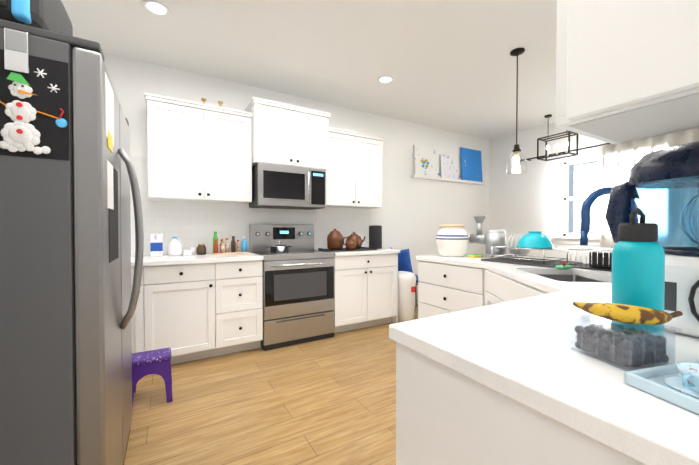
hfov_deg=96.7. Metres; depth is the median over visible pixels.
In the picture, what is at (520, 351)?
countertop
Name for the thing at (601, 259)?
dish rack
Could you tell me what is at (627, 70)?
upper cabinet
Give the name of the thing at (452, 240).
jar
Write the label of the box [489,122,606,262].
wall
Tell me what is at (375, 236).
speaker
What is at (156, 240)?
box
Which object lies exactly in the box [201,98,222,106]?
candlesticks
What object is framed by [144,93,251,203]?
upper cabinet
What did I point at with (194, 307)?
base cabinet
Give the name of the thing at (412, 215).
wall
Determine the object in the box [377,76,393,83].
recessed light
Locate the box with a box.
[150,234,162,256]
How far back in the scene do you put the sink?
1.66 m
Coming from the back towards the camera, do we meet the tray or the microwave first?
the microwave
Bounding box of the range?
[249,224,334,350]
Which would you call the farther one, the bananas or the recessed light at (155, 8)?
the recessed light at (155, 8)
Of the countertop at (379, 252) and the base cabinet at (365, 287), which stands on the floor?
the base cabinet at (365, 287)
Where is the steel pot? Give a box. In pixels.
[268,241,291,253]
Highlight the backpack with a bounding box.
[0,0,72,35]
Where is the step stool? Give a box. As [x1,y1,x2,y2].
[132,347,172,406]
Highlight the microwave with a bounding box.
[249,162,325,209]
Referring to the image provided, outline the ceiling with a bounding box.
[61,0,556,139]
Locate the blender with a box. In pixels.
[605,141,698,336]
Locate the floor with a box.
[124,305,417,464]
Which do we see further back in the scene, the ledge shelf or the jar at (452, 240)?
the ledge shelf
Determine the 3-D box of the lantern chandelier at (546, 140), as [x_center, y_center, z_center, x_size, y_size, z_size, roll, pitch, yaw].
[2.881,-1.350,4.309,0.236,0.618,0.416,0,1,-30]
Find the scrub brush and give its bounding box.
[555,261,572,269]
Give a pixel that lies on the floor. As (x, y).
(330, 401)
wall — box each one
[103,53,488,297]
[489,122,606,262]
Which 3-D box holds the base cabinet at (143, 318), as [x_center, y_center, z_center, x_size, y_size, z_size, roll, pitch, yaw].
[-2.028,0.704,2.625,0.642,0.872,0.614,0,1,-30]
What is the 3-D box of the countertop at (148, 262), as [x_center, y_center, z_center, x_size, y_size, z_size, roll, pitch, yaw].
[-1.788,0.245,2.739,1.888,0.039,0.632,0,1,-30]
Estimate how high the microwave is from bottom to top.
0.436 m
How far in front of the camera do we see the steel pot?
3.11 m
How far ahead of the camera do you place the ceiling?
2.78 m
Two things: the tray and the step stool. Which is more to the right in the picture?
the tray
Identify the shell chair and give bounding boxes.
[391,247,417,306]
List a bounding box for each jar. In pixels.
[436,224,468,256]
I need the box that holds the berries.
[565,314,677,370]
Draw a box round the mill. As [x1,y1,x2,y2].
[468,216,511,257]
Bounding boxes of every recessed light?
[142,0,170,16]
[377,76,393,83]
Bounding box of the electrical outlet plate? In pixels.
[316,212,321,220]
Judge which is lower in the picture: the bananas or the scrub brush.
the bananas
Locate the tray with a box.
[624,359,698,413]
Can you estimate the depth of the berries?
0.59 m
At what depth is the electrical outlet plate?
3.92 m
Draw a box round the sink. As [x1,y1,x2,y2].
[536,187,638,281]
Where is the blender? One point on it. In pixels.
(674, 167)
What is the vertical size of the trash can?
0.627 m
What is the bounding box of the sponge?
[468,253,480,257]
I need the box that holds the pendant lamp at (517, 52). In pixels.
[506,48,526,174]
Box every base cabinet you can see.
[131,268,154,352]
[155,264,218,364]
[219,260,262,354]
[333,252,398,332]
[396,260,643,464]
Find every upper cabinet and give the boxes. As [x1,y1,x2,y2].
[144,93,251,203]
[244,97,331,172]
[326,129,383,208]
[556,0,698,143]
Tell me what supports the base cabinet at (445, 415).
on the floor
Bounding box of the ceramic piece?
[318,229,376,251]
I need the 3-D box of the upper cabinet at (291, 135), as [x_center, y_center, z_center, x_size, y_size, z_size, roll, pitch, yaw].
[-0.699,-1.020,3.494,0.822,0.613,0.428,0,1,-30]
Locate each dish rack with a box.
[481,234,582,267]
[569,247,612,271]
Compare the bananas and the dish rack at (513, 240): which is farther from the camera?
the dish rack at (513, 240)
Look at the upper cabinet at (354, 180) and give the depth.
3.82 m
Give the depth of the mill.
2.77 m
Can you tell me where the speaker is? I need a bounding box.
[369,225,381,248]
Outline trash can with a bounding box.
[398,271,415,322]
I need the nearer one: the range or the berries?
the berries
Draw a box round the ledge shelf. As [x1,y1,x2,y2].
[410,145,484,184]
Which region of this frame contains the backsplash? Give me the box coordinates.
[130,156,370,255]
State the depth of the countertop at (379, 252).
3.57 m
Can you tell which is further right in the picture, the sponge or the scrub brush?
the scrub brush
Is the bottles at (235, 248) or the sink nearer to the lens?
the sink
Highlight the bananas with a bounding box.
[573,302,682,324]
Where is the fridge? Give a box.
[0,19,143,464]
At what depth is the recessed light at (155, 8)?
2.26 m
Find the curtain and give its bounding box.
[520,128,698,250]
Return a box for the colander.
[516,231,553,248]
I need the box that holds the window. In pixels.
[554,149,600,244]
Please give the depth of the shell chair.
4.12 m
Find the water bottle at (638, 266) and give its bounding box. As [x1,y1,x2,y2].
[611,208,664,335]
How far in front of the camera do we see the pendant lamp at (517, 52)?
2.81 m
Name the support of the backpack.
on the fridge
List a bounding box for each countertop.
[131,253,262,267]
[315,248,398,255]
[389,253,698,464]
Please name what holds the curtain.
hanging from the window
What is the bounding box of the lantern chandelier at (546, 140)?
[537,114,577,160]
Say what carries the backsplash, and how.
attached to the wall at (412, 215)
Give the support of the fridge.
on the floor
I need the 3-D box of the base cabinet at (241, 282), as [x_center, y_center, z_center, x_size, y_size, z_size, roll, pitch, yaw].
[-1.192,0.697,3.116,0.482,0.872,0.614,0,1,-30]
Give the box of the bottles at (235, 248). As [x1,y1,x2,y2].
[211,232,250,254]
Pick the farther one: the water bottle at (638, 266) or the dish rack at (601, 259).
the dish rack at (601, 259)

